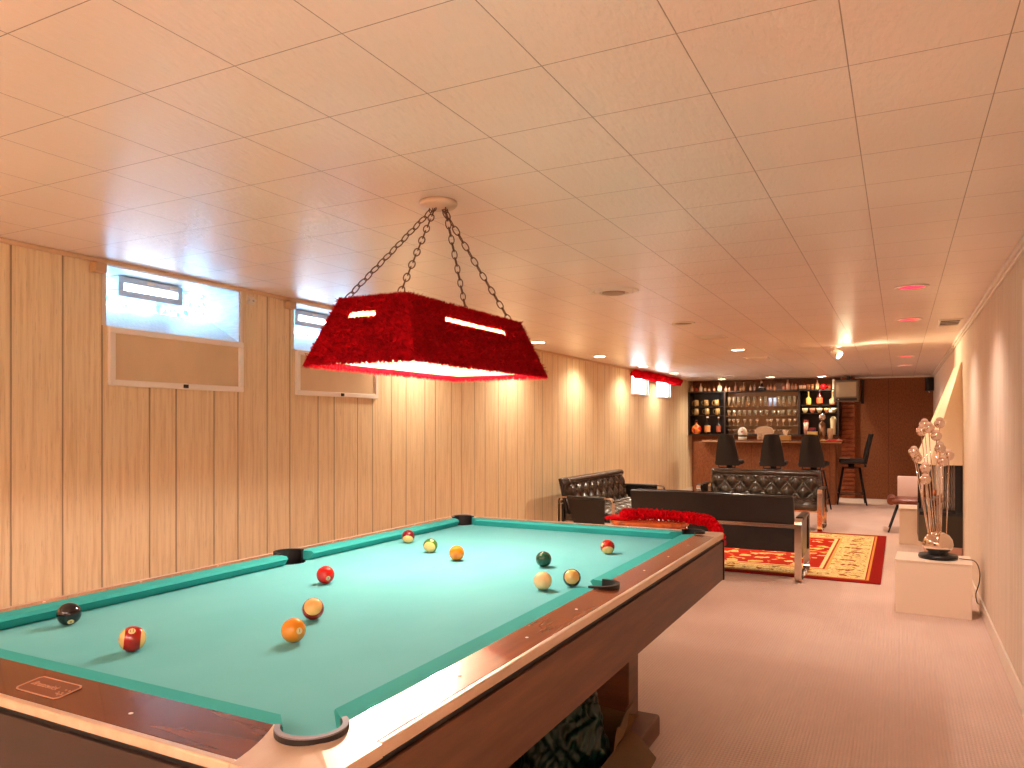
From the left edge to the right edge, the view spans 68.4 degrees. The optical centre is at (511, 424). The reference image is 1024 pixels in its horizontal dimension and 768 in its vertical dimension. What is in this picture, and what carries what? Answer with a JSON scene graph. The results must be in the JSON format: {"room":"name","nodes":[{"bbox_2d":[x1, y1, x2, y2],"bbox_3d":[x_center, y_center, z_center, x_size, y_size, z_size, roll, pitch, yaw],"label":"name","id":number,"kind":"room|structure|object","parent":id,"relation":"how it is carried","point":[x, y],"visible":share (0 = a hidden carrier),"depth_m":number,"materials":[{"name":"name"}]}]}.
{"room":"basement game room","nodes":[
{"label":"basement game room","id":0,"kind":"room"},
{"bbox_2d":[0,243,691,607],"bbox_3d":[-0.666,0.230,6.811,0.300,2.120,17.500,0,0,27],"label":"wall","id":1,"kind":"structure","parent":0,"point":[102,485],"depth_m":4.62,"materials":[{"name":"beige wood"}]},
{"bbox_2d":[90,262,106,273],"bbox_3d":[-2.052,-0.778,3.737,0.050,0.047,0.057,0,0,27],"label":"wooden block","id":2,"kind":"object","parent":1,"relation":"attached to","point":[96,267],"visible":1,"depth_m":3.72,"materials":[{"name":"brown wood"}]},
{"bbox_2d":[102,264,242,341],"bbox_3d":[-1.982,-0.654,4.248,0.306,0.311,0.906,0,0,27],"label":"window","id":3,"kind":"structure","parent":1,"relation":"in","point":[132,299],"depth_m":4.32,"materials":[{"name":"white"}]},
{"bbox_2d":[107,326,243,391],"bbox_3d":[-1.831,-0.347,4.182,0.034,0.300,0.870,0,0,27],"label":"window shutter","id":4,"kind":"object","parent":1,"relation":"attached to","point":[135,357],"visible":1,"depth_m":4.13,"materials":[{"name":"white paint"}]},
{"bbox_2d":[247,296,256,304],"bbox_3d":[-1.602,-0.765,4.632,0.030,0.050,0.056,0,0,27],"label":"wall bracket","id":5,"kind":"object","parent":1,"relation":"attached to","point":[250,300],"visible":1,"depth_m":4.63,"materials":[{"name":"white paint"}]},
{"bbox_2d":[285,301,295,309],"bbox_3d":[-1.445,-0.778,4.915,0.050,0.047,0.057,0,0,27],"label":"wooden block","id":6,"kind":"object","parent":1,"relation":"attached to","point":[291,305],"visible":1,"depth_m":4.90,"materials":[{"name":"brown wood"}]},
{"bbox_2d":[291,303,331,350],"bbox_3d":[-1.376,-0.654,5.426,0.306,0.311,0.906,0,0,27],"label":"window","id":7,"kind":"structure","parent":1,"relation":"in","point":[306,320],"depth_m":5.31,"materials":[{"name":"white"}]},
{"bbox_2d":[295,349,377,398],"bbox_3d":[-1.225,-0.347,5.360,0.034,0.300,0.870,0,0,27],"label":"window shutter","id":8,"kind":"object","parent":1,"relation":"attached to","point":[309,381],"visible":0.78,"depth_m":5.29,"materials":[{"name":"white paint"}]},
{"bbox_2d":[0,237,692,382],"bbox_3d":[-0.523,-0.819,6.737,0.022,0.022,17.500,0,0,27],"label":"trim","id":9,"kind":"structure","parent":1,"relation":"attached to","point":[2,240],"depth_m":4.11,"materials":[{"name":"brown wood"}]},
{"bbox_2d":[631,376,648,396],"bbox_3d":[1.948,-0.608,11.611,0.072,0.335,0.900,0,0,27],"label":"window","id":10,"kind":"structure","parent":1,"relation":"in","point":[637,385],"depth_m":11.70,"materials":[{"name":"white glass"}]},
{"bbox_2d":[630,369,662,381],"bbox_3d":[2.106,-0.754,11.701,0.147,0.144,1.325,0,0,27],"label":"window valance","id":11,"kind":"object","parent":1,"relation":"attached to","point":[638,374],"visible":1,"depth_m":11.53,"materials":[{"name":"red fabric"}]},
{"bbox_2d":[656,382,670,398],"bbox_3d":[2.538,-0.608,12.758,0.072,0.335,0.900,0,0,27],"label":"window","id":12,"kind":"structure","parent":1,"relation":"in","point":[661,388],"depth_m":12.89,"materials":[{"name":"white paint"}]},
{"bbox_2d":[660,375,682,385],"bbox_3d":[2.707,-0.755,12.868,0.150,0.142,1.272,0,0,27],"label":"window valance","id":13,"kind":"object","parent":1,"relation":"attached to","point":[666,379],"visible":0.95,"depth_m":12.80,"materials":[{"name":"red fabric"}]},
{"bbox_2d":[0,0,1023,381],"bbox_3d":[1.206,-0.880,5.903,4.660,0.100,17.800,0,0,27],"label":"ceiling","id":14,"kind":"structure","parent":0,"point":[766,176],"depth_m":2.37,"materials":[{"name":"beige tile"}]},
{"bbox_2d":[301,196,547,382],"bbox_3d":[-0.275,-0.508,2.852,0.482,0.645,1.006,0,0,27],"label":"pendant lamp","id":15,"kind":"object","parent":14,"relation":"hanging from","point":[405,334],"visible":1,"depth_m":2.55,"materials":[{"name":"red fabric"}]},
{"bbox_2d":[530,341,546,343],"bbox_3d":[0.260,-0.825,7.560,0.190,0.010,0.190,0,0,27],"label":"recessed light","id":16,"kind":"object","parent":14,"relation":"in","point":[534,342],"visible":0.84,"depth_m":7.57,"materials":[{"name":"beige"}]},
{"bbox_2d":[589,286,638,295],"bbox_3d":[0.632,-0.819,4.680,0.310,0.022,0.310,0,0,27],"label":"ceiling vent","id":17,"kind":"object","parent":14,"relation":"in","point":[606,291],"visible":1,"depth_m":4.62,"materials":[{"name":"beige"}]},
{"bbox_2d":[602,291,624,295],"bbox_3d":[0.632,-0.819,4.680,0.140,0.022,0.140,0,0,27],"label":"grille","id":18,"kind":"object","parent":17,"relation":"attached to","point":[604,293],"depth_m":4.65,"materials":[{"name":"beige metal"}]},
{"bbox_2d":[672,321,694,325],"bbox_3d":[1.401,-0.825,6.151,0.190,0.010,0.190,0,0,27],"label":"recessed light","id":19,"kind":"object","parent":14,"relation":"in","point":[684,323],"visible":1,"depth_m":6.15,"materials":[{"name":"beige"}]},
{"bbox_2d":[694,334,727,338],"bbox_3d":[1.878,-0.826,7.098,0.260,0.008,0.260,0,0,27],"label":"ceiling vent","id":20,"kind":"object","parent":14,"relation":"in","point":[719,335],"visible":1,"depth_m":7.05,"materials":[{"name":"beige metal"}]},
{"bbox_2d":[729,349,746,350],"bbox_3d":[2.496,-0.825,8.320,0.190,0.010,0.190,0,0,27],"label":"recessed light","id":21,"kind":"object","parent":14,"relation":"in","point":[730,349],"visible":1,"depth_m":8.31,"materials":[{"name":"beige"}]},
{"bbox_2d":[743,357,769,359],"bbox_3d":[3.045,-0.826,9.387,0.300,0.008,0.220,0,0,27],"label":"ceiling vent","id":22,"kind":"object","parent":14,"relation":"in","point":[751,358],"visible":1,"depth_m":9.38,"materials":[{"name":"beige"}]},
{"bbox_2d":[830,346,842,358],"bbox_3d":[3.429,-0.760,7.962,0.099,0.140,0.125,0,0,-36],"label":"light","id":23,"kind":"object","parent":14,"relation":"attached to","point":[836,353],"visible":1,"depth_m":7.94,"materials":[{"name":"beige"}]},
{"bbox_2d":[834,376,863,403],"bbox_3d":[5.732,-0.590,12.806,0.415,0.470,0.374,0,0,37],"label":"television","id":24,"kind":"object","parent":14,"relation":"hanging from","point":[848,390],"visible":1,"depth_m":12.67,"materials":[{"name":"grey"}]},
{"bbox_2d":[896,317,922,321],"bbox_3d":[3.120,-0.825,5.918,0.190,0.010,0.190,0,0,27],"label":"recessed light","id":25,"kind":"object","parent":14,"relation":"in","point":[909,319],"visible":1,"depth_m":5.91,"materials":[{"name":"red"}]},
{"bbox_2d":[894,284,929,290],"bbox_3d":[2.402,-0.825,4.522,0.190,0.010,0.190,0,0,27],"label":"recessed light","id":26,"kind":"object","parent":14,"relation":"in","point":[908,287],"visible":1,"depth_m":4.52,"materials":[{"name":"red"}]},
{"bbox_2d":[937,318,963,326],"bbox_3d":[3.543,-0.826,6.094,0.170,0.008,0.420,0,0,27],"label":"ceiling vent","id":27,"kind":"object","parent":14,"relation":"in","point":[942,322],"visible":1,"depth_m":6.07,"materials":[{"name":"beige metal"}]},
{"bbox_2d":[692,375,932,498],"bbox_3d":[5.245,0.230,13.693,4.510,2.120,0.150,0,0,27],"label":"wall","id":28,"kind":"structure","parent":0,"point":[892,410],"depth_m":13.01,"materials":[{"name":"brown wood"}]},
{"bbox_2d":[688,389,839,435],"bbox_3d":[4.568,-0.206,13.775,2.618,0.823,0.320,0,0,27],"label":"shelf unit","id":29,"kind":"object","parent":28,"relation":"attached to","point":[812,419],"visible":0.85,"depth_m":13.89,"materials":[{"name":"black wood"}]},
{"bbox_2d":[692,409,698,414],"bbox_3d":[3.465,-0.240,14.197,0.091,0.120,0.123,0,0,-34],"label":"glass mug","id":30,"kind":"object","parent":29,"relation":"on","point":[696,411],"visible":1,"depth_m":14.15,"materials":[{"name":"brown"}]},
{"bbox_2d":[692,400,698,405],"bbox_3d":[3.465,-0.402,14.197,0.091,0.120,0.123,0,0,-34],"label":"glass mug","id":31,"kind":"object","parent":29,"relation":"on","point":[696,402],"visible":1,"depth_m":14.15,"materials":[{"name":"brown"}]},
{"bbox_2d":[691,420,700,433],"bbox_3d":[3.473,0.044,14.184,0.184,0.262,0.184,0,0,27],"label":"flask","id":32,"kind":"object","parent":29,"relation":"on","point":[696,429],"visible":1,"depth_m":14.12,"materials":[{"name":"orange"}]},
{"bbox_2d":[704,417,709,433],"bbox_3d":[3.655,0.014,14.090,0.111,0.321,0.110,0,0,27],"label":"liquor bottle","id":33,"kind":"object","parent":29,"relation":"on","point":[707,425],"visible":1,"depth_m":14.05,"materials":[{"name":"black"}]},
{"bbox_2d":[712,400,718,405],"bbox_3d":[3.798,-0.402,14.025,0.091,0.120,0.123,0,0,-34],"label":"glass mug","id":34,"kind":"object","parent":29,"relation":"on","point":[716,402],"visible":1,"depth_m":13.98,"materials":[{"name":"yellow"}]},
{"bbox_2d":[713,408,719,414],"bbox_3d":[3.816,-0.240,14.016,0.091,0.120,0.123,0,0,-34],"label":"glass mug","id":35,"kind":"object","parent":29,"relation":"on","point":[717,410],"visible":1,"depth_m":13.97,"materials":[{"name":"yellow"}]},
{"bbox_2d":[716,417,720,433],"bbox_3d":[3.838,0.017,13.996,0.085,0.315,0.084,0,0,27],"label":"liquor bottle","id":36,"kind":"object","parent":29,"relation":"on","point":[718,426],"visible":0.99,"depth_m":13.96,"materials":[{"name":"black"}]},
{"bbox_2d":[717,382,721,390],"bbox_3d":[3.856,-0.704,13.987,0.081,0.172,0.080,0,0,27],"label":"liquor bottle","id":37,"kind":"object","parent":29,"relation":"on","point":[719,387],"visible":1,"depth_m":13.96,"materials":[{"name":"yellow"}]},
{"bbox_2d":[732,397,735,406],"bbox_3d":[4.096,-0.420,13.885,0.064,0.175,0.062,0,0,27],"label":"drinking glass","id":38,"kind":"object","parent":29,"relation":"on","point":[733,398],"visible":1,"depth_m":13.86,"materials":[{"name":"beige"}]},
{"bbox_2d":[737,397,740,406],"bbox_3d":[4.170,-0.420,13.847,0.064,0.175,0.062,0,0,27],"label":"drinking glass","id":39,"kind":"object","parent":29,"relation":"on","point":[738,398],"visible":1,"depth_m":13.82,"materials":[{"name":"beige"}]},
{"bbox_2d":[757,381,765,390],"bbox_3d":[4.522,-0.703,13.643,0.170,0.170,0.170,0,0,27],"label":"decanter","id":40,"kind":"object","parent":29,"relation":"on","point":[761,387],"visible":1,"depth_m":13.60,"materials":[{"name":"black glass"}]},
{"bbox_2d":[773,398,776,405],"bbox_3d":[4.729,-0.407,13.548,0.068,0.150,0.068,0,0,27],"label":"glass","id":41,"kind":"object","parent":29,"relation":"on","point":[774,399],"visible":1,"depth_m":13.52,"materials":[{"name":"blue"}]},
{"bbox_2d":[776,383,781,389],"bbox_3d":[4.789,-0.683,13.506,0.110,0.130,0.020,0,0,27],"label":"framed piece","id":42,"kind":"object","parent":29,"relation":"on","point":[778,385],"visible":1,"depth_m":13.50,"materials":[{"name":"brown"}]},
{"bbox_2d":[777,396,780,405],"bbox_3d":[4.795,-0.420,13.526,0.064,0.175,0.062,0,0,27],"label":"drinking glass","id":43,"kind":"object","parent":29,"relation":"on","point":[778,397],"visible":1,"depth_m":13.50,"materials":[{"name":"beige"}]},
{"bbox_2d":[786,379,789,389],"bbox_3d":[4.922,-0.714,13.437,0.069,0.192,0.068,0,0,27],"label":"liquor bottle","id":44,"kind":"object","parent":29,"relation":"on","point":[787,383],"visible":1,"depth_m":13.41,"materials":[{"name":"brown glass"}]},
{"bbox_2d":[803,421,808,434],"bbox_3d":[5.192,0.043,13.299,0.088,0.262,0.088,0,0,27],"label":"glass","id":45,"kind":"object","parent":29,"relation":"on","point":[804,423],"visible":0.91,"depth_m":13.27,"materials":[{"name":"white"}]},
{"bbox_2d":[806,391,810,404],"bbox_3d":[5.229,-0.467,13.279,0.081,0.237,0.080,0,0,27],"label":"liquor bottle","id":46,"kind":"object","parent":29,"relation":"on","point":[808,399],"visible":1,"depth_m":13.25,"materials":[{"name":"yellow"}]},
{"bbox_2d":[816,391,822,404],"bbox_3d":[5.391,-0.472,13.196,0.105,0.247,0.104,0,0,27],"label":"liquor bottle","id":47,"kind":"object","parent":29,"relation":"on","point":[819,398],"visible":1,"depth_m":13.16,"materials":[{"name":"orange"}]},
{"bbox_2d":[820,384,828,388],"bbox_3d":[5.451,-0.668,13.158,0.116,0.100,0.136,0,0,-27],"label":"teapot","id":48,"kind":"object","parent":29,"relation":"on","point":[823,386],"visible":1,"depth_m":13.13,"materials":[{"name":"red ceramic"}]},
{"bbox_2d":[829,391,835,404],"bbox_3d":[5.579,-0.470,13.099,0.113,0.242,0.112,0,0,27],"label":"liquor bottle","id":49,"kind":"object","parent":29,"relation":"on","point":[831,401],"visible":0.96,"depth_m":13.07,"materials":[{"name":"brown"}]},
{"bbox_2d":[830,416,836,434],"bbox_3d":[5.587,0.015,13.095,0.108,0.320,0.108,0,0,27],"label":"dispenser","id":50,"kind":"object","parent":29,"relation":"on","point":[833,420],"visible":0.86,"depth_m":13.06,"materials":[{"name":"beige"}]},
{"bbox_2d":[841,377,854,497],"bbox_3d":[5.902,0.230,13.211,0.223,2.120,0.104,0,0,27],"label":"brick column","id":51,"kind":"structure","parent":28,"relation":"attached to","point":[848,410],"depth_m":13.18,"materials":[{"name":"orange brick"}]},
{"bbox_2d":[841,375,930,378],"bbox_3d":[6.431,-0.816,12.987,1.405,0.028,0.020,0,0,27],"label":"trim","id":52,"kind":"structure","parent":28,"relation":"attached to","point":[922,375],"depth_m":12.92,"materials":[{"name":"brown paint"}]},
{"bbox_2d":[605,497,1023,767],"bbox_3d":[1.206,1.340,5.903,4.660,0.100,17.800,0,0,27],"label":"floor","id":53,"kind":"structure","parent":0,"point":[762,671],"depth_m":3.77,"materials":[{"name":"beige carpet"}]},
{"bbox_2d":[0,514,724,767],"bbox_3d":[-0.285,0.881,2.543,1.427,0.818,2.700,0,0,27],"label":"pool table","id":54,"kind":"object","parent":53,"relation":"on","point":[414,657],"visible":0.98,"depth_m":1.75,"materials":[{"name":"teal fabric"}]},
{"bbox_2d":[56,602,81,624],"bbox_3d":[-1.137,0.486,1.933,0.057,0.057,0.057,0,0,27],"label":"ball","id":55,"kind":"object","parent":54,"relation":"on","point":[70,613],"visible":1,"depth_m":1.92,"materials":[{"name":"black plastic"}]},
{"bbox_2d":[118,626,145,651],"bbox_3d":[-0.861,0.486,1.709,0.057,0.057,0.057,0,0,27],"label":"ball","id":56,"kind":"object","parent":54,"relation":"on","point":[132,638],"visible":1,"depth_m":1.69,"materials":[{"name":"brown plastic"}]},
{"bbox_2d":[0,648,282,731],"bbox_3d":[-0.840,0.497,1.466,1.095,0.034,0.045,0,0,27],"label":"cushion","id":57,"kind":"object","parent":54,"relation":"on","point":[240,713],"depth_m":1.36,"materials":[{"name":"teal fabric"}]},
{"bbox_2d":[0,555,287,629],"bbox_3d":[-1.092,0.497,2.267,0.063,0.034,1.125,0,0,27],"label":"cushion","id":58,"kind":"object","parent":54,"relation":"on","point":[43,613],"depth_m":2.22,"materials":[{"name":"teal fabric"}]},
{"bbox_2d":[281,618,305,642],"bbox_3d":[-0.516,0.486,1.780,0.057,0.057,0.057,0,0,27],"label":"ball","id":59,"kind":"object","parent":54,"relation":"on","point":[293,630],"visible":1,"depth_m":1.76,"materials":[{"name":"orange plastic"}]},
{"bbox_2d":[302,598,323,619],"bbox_3d":[-0.525,0.486,1.987,0.057,0.057,0.057,0,0,27],"label":"ball","id":60,"kind":"object","parent":54,"relation":"on","point":[312,608],"visible":1,"depth_m":1.97,"materials":[{"name":"plastic"}]},
{"bbox_2d":[316,566,334,583],"bbox_3d":[-0.604,0.486,2.438,0.057,0.057,0.057,0,0,27],"label":"ball","id":61,"kind":"object","parent":54,"relation":"on","point":[325,574],"visible":1,"depth_m":2.42,"materials":[{"name":"red plastic"}]},
{"bbox_2d":[303,518,458,559],"bbox_3d":[-0.529,0.497,3.360,0.063,0.034,1.125,0,0,27],"label":"cushion","id":62,"kind":"object","parent":54,"relation":"on","point":[334,549],"depth_m":3.20,"materials":[{"name":"teal fabric"}]},
{"bbox_2d":[402,530,414,542],"bbox_3d":[-0.451,0.486,3.274,0.057,0.057,0.057,0,0,27],"label":"ball","id":63,"kind":"object","parent":54,"relation":"on","point":[408,536],"visible":1,"depth_m":3.25,"materials":[{"name":"red plastic"}]},
{"bbox_2d":[423,538,437,552],"bbox_3d":[-0.328,0.486,3.027,0.057,0.057,0.057,0,0,27],"label":"ball","id":64,"kind":"object","parent":54,"relation":"on","point":[430,545],"visible":1,"depth_m":3.01,"materials":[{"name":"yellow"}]},
{"bbox_2d":[449,545,463,560],"bbox_3d":[-0.209,0.486,2.849,0.057,0.057,0.057,0,0,27],"label":"ball","id":65,"kind":"object","parent":54,"relation":"on","point":[456,553],"visible":1,"depth_m":2.83,"materials":[{"name":"orange"}]},
{"bbox_2d":[334,587,592,727],"bbox_3d":[-0.041,0.497,1.726,0.063,0.034,1.125,0,0,27],"label":"cushion","id":66,"kind":"object","parent":54,"relation":"on","point":[371,702],"depth_m":1.52,"materials":[{"name":"teal fabric"}]},
{"bbox_2d":[534,571,551,589],"bbox_3d":[0.096,0.486,2.343,0.057,0.057,0.057,0,0,27],"label":"cue ball","id":67,"kind":"object","parent":54,"relation":"on","point":[542,580],"visible":1,"depth_m":2.32,"materials":[{"name":"white plastic"}]},
{"bbox_2d":[536,551,550,566],"bbox_3d":[0.114,0.486,2.721,0.057,0.057,0.057,0,0,27],"label":"ball","id":68,"kind":"object","parent":54,"relation":"on","point":[543,558],"visible":1,"depth_m":2.70,"materials":[{"name":"green plastic"}]},
{"bbox_2d":[563,569,580,586],"bbox_3d":[0.190,0.486,2.390,0.057,0.057,0.057,0,0,27],"label":"ball","id":69,"kind":"object","parent":54,"relation":"on","point":[571,577],"visible":1,"depth_m":2.37,"materials":[{"name":"plastic"}]},
{"bbox_2d":[472,518,681,538],"bbox_3d":[0.269,0.497,3.620,1.095,0.034,0.045,0,0,27],"label":"cushion","id":70,"kind":"object","parent":54,"relation":"on","point":[643,533],"depth_m":3.58,"materials":[{"name":"teal fabric"}]},
{"bbox_2d":[600,540,614,553],"bbox_3d":[0.380,0.486,2.994,0.057,0.057,0.057,0,0,27],"label":"ball","id":71,"kind":"object","parent":54,"relation":"on","point":[607,546],"visible":1,"depth_m":2.97,"materials":[{"name":"brown plastic"}]},
{"bbox_2d":[590,534,694,585],"bbox_3d":[0.522,0.497,2.818,0.063,0.034,1.125,0,0,27],"label":"cushion","id":72,"kind":"object","parent":54,"relation":"on","point":[619,572],"depth_m":2.64,"materials":[{"name":"teal fabric"}]},
{"bbox_2d":[508,701,655,767],"bbox_3d":[0.218,1.156,2.643,0.489,0.268,0.561,0,0,25],"label":"cardboard box","id":73,"kind":"object","parent":53,"relation":"on","point":[627,749],"visible":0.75,"depth_m":2.70,"materials":[{"name":"brown cardboard"}]},
{"bbox_2d":[513,691,610,767],"bbox_3d":[0.178,1.048,2.690,0.370,0.284,0.372,0,0,-22],"label":"garbage bag","id":74,"kind":"object","parent":73,"relation":"in","point":[580,740],"visible":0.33,"depth_m":2.54,"materials":[{"name":"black plastic"}]},
{"bbox_2d":[610,519,689,529],"bbox_3d":[1.019,0.994,5.572,0.590,0.592,0.590,0,0,27],"label":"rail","id":75,"kind":"object","parent":53,"relation":"on","point":[649,523],"visible":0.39,"depth_m":5.37,"materials":[{"name":"orange wood"}]},
{"bbox_2d":[604,508,725,544],"bbox_3d":[1.113,0.709,5.364,0.976,0.199,0.301,0,0,41],"label":"garland","id":76,"kind":"object","parent":75,"relation":"on","point":[698,519],"visible":0.93,"depth_m":5.43},
{"bbox_2d":[715,434,743,468],"bbox_3d":[3.428,0.719,11.899,0.454,1.148,0.558,0,0,27],"label":"bar stool","id":77,"kind":"object","parent":53,"relation":"on","point":[726,451],"visible":0.8,"depth_m":11.70,"materials":[{"name":"black leather"}]},
{"bbox_2d":[696,468,826,531],"bbox_3d":[3.171,0.938,9.589,1.508,0.705,0.646,0,0,27],"label":"sofa","id":78,"kind":"object","parent":53,"relation":"on","point":[809,495],"visible":0.6,"depth_m":9.64,"materials":[{"name":"black leather"}]},
{"bbox_2d":[710,468,820,498],"bbox_3d":[3.262,0.787,9.765,1.370,0.405,0.163,0,0,27],"label":"cushion","id":79,"kind":"object","parent":78,"relation":"on","point":[797,483],"depth_m":9.72,"materials":[{"name":"black leather"}]},
{"bbox_2d":[694,439,844,504],"bbox_3d":[4.293,0.775,12.705,2.380,1.030,0.698,0,0,27],"label":"bar counter","id":80,"kind":"object","parent":53,"relation":"on","point":[749,450],"depth_m":12.62,"materials":[{"name":"brown wood"}]},
{"bbox_2d":[738,427,746,439],"bbox_3d":[3.860,0.151,12.609,0.155,0.217,0.159,0,0,27],"label":"jar","id":81,"kind":"object","parent":80,"relation":"on","point":[742,432],"visible":1,"depth_m":12.55,"materials":[{"name":"beige ceramic"}]},
{"bbox_2d":[755,426,773,439],"bbox_3d":[4.219,0.145,12.562,0.300,0.230,0.161,0,0,27],"label":"straw basket","id":82,"kind":"object","parent":80,"relation":"on","point":[764,430],"visible":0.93,"depth_m":12.50,"materials":[{"name":"beige wicker"}]},
{"bbox_2d":[780,430,790,440],"bbox_3d":[4.466,0.171,12.300,0.170,0.178,0.100,0,0,27],"label":"tissue box","id":83,"kind":"object","parent":80,"relation":"on","point":[785,437],"visible":0.88,"depth_m":12.27,"materials":[{"name":"brown cardboard"}]},
{"bbox_2d":[807,431,817,434],"bbox_3d":[4.816,0.185,12.074,0.150,0.150,0.102,0,0,27],"label":"carton","id":84,"kind":"object","parent":80,"relation":"on","point":[808,432],"visible":0.4,"depth_m":12.03,"materials":[{"name":"brown"}]},
{"bbox_2d":[819,414,825,439],"bbox_3d":[4.971,0.044,12.063,0.112,0.431,0.112,0,0,27],"label":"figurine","id":85,"kind":"object","parent":80,"relation":"on","point":[822,426],"visible":0.95,"depth_m":12.02,"materials":[{"name":"brown metal"}]},
{"bbox_2d":[827,428,832,439],"bbox_3d":[5.071,0.160,12.000,0.094,0.200,0.093,0,0,27],"label":"paper cups","id":86,"kind":"object","parent":80,"relation":"on","point":[829,430],"visible":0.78,"depth_m":11.97,"materials":[{"name":"brown paper"}]},
{"bbox_2d":[759,434,787,469],"bbox_3d":[4.021,0.719,11.594,0.454,1.148,0.558,0,0,24],"label":"bar stool","id":87,"kind":"object","parent":53,"relation":"on","point":[772,455],"visible":0.83,"depth_m":11.39,"materials":[{"name":"black leather"}]},
{"bbox_2d":[725,531,885,584],"bbox_3d":[2.496,1.284,7.938,2.560,0.010,2.920,0,0,27],"label":"area rug","id":88,"kind":"object","parent":53,"relation":"on","point":[856,558],"visible":0.44,"depth_m":7.14,"materials":[{"name":"red carpet"}]},
{"bbox_2d":[557,469,664,524],"bbox_3d":[1.203,0.927,8.795,0.646,0.705,1.958,0,0,27],"label":"sofa","id":89,"kind":"object","parent":88,"relation":"on","point":[587,498],"visible":0.85,"depth_m":8.22,"materials":[{"name":"black leather"}]},
{"bbox_2d":[562,469,626,512],"bbox_3d":[1.026,0.777,8.886,0.163,0.405,1.820,0,0,27],"label":"cushion","id":90,"kind":"object","parent":89,"relation":"on","point":[611,483],"depth_m":8.76,"materials":[{"name":"brown leather"}]},
{"bbox_2d":[629,488,809,581],"bbox_3d":[1.816,0.927,6.706,1.508,0.705,0.646,0,0,27],"label":"sofa","id":91,"kind":"object","parent":88,"relation":"on","point":[754,521],"visible":0.7,"depth_m":6.32,"materials":[{"name":"black leather"}]},
{"bbox_2d":[636,488,792,495],"bbox_3d":[1.725,0.777,6.529,1.370,0.405,0.163,0,0,27],"label":"cushion","id":92,"kind":"object","parent":91,"relation":"on","point":[636,488],"depth_m":6.46,"materials":[{"name":"brown leather"}]},
{"bbox_2d":[798,434,831,511],"bbox_3d":[4.532,0.719,11.331,0.454,1.148,0.558,0,0,31],"label":"bar stool","id":93,"kind":"object","parent":53,"relation":"on","point":[811,453],"visible":0.86,"depth_m":11.15,"materials":[{"name":"black leather"}]},
{"bbox_2d":[837,434,873,505],"bbox_3d":[5.569,0.719,12.233,0.558,1.148,0.454,0,0,22],"label":"bar stool","id":94,"kind":"object","parent":53,"relation":"on","point":[851,462],"visible":0.98,"depth_m":12.10,"materials":[{"name":"black leather"}]},
{"bbox_2d":[887,476,929,531],"bbox_3d":[4.827,0.968,9.131,0.495,0.652,0.556,0,0,27],"label":"lounge chair","id":95,"kind":"object","parent":53,"relation":"on","point":[907,486],"visible":0.71,"depth_m":9.31,"materials":[{"name":"brown leather"}]},
{"bbox_2d":[899,504,922,545],"bbox_3d":[4.383,1.095,8.271,0.240,0.389,0.450,0,0,27],"label":"bench","id":96,"kind":"object","parent":53,"relation":"on","point":[908,535],"visible":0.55,"depth_m":8.09,"materials":[{"name":"beige"}]},
{"bbox_2d":[895,551,972,619],"bbox_3d":[2.917,1.106,5.218,0.458,0.368,0.358,0,0,29],"label":"plinth","id":97,"kind":"object","parent":53,"relation":"on","point":[926,587],"visible":0.95,"depth_m":5.07,"materials":[{"name":"beige wood"}]},
{"bbox_2d":[908,417,980,603],"bbox_3d":[3.008,0.596,5.172,0.506,1.295,0.255,0,0,27],"label":"lamp","id":98,"kind":"object","parent":97,"relation":"on","point":[938,544],"depth_m":5.16,"materials":[{"name":"black"}]},
{"bbox_2d":[917,362,962,555],"bbox_3d":[4.130,0.365,7.322,0.359,1.850,1.230,0,0,27],"label":"fireplace","id":99,"kind":"object","parent":53,"relation":"on","point":[950,406],"visible":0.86,"depth_m":6.77,"materials":[{"name":"beige"}]},
{"bbox_2d":[918,362,962,465],"bbox_3d":[4.129,-0.098,7.322,0.359,0.925,1.230,0,0,27],"label":"hood","id":100,"kind":"object","parent":99,"relation":"attached to","point":[950,406],"depth_m":6.77,"materials":[{"name":"beige"}]},
{"bbox_2d":[943,465,954,509],"bbox_3d":[3.942,0.570,6.777,0.103,0.404,0.031,0,0,27],"label":"curtain","id":101,"kind":"object","parent":99,"relation":"hanging from","point":[946,465],"depth_m":6.78,"materials":[{"name":"metal"}]},
{"bbox_2d":[933,252,1023,683],"bbox_3d":[3.143,0.230,4.849,0.150,2.120,17.500,0,0,27],"label":"wall","id":102,"kind":"structure","parent":0,"point":[989,352],"depth_m":4.38,"materials":[{"name":"beige paint"}]},
{"bbox_2d":[925,377,933,392],"bbox_3d":[6.821,-0.647,12.325,0.106,0.246,0.190,0,0,7],"label":"wall speaker","id":103,"kind":"object","parent":102,"relation":"attached to","point":[929,381],"visible":1,"depth_m":12.23,"materials":[{"name":"black plastic"}]},
{"bbox_2d":[928,378,933,389],"bbox_3d":[6.806,-0.660,12.233,0.084,0.196,0.004,0,0,7],"label":"speaker grille","id":104,"kind":"object","parent":103,"relation":"attached to","point":[930,380],"depth_m":12.23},
{"bbox_2d":[932,496,1021,709],"bbox_3d":[3.071,1.242,4.886,0.012,0.095,17.500,0,0,27],"label":"baseboard","id":105,"kind":"structure","parent":102,"relation":"attached to","point":[1016,685],"depth_m":4.10,"materials":[{"name":"white paint"}]},
{"bbox_2d":[931,234,1023,376],"bbox_3d":[3.066,-0.805,4.889,0.025,0.050,17.500,0,0,27],"label":"trim","id":106,"kind":"structure","parent":102,"relation":"attached to","point":[1018,250],"depth_m":4.50,"materials":[{"name":"white paint"}]},
{"bbox_2d":[1022,279,1023,718],"bbox_3d":[2.040,0.325,2.959,0.082,1.930,0.850,0,0,27],"label":"door","id":107,"kind":"structure","parent":102,"relation":"in","point":[1023,279],"depth_m":3.28,"materials":[{"name":"white paint"}]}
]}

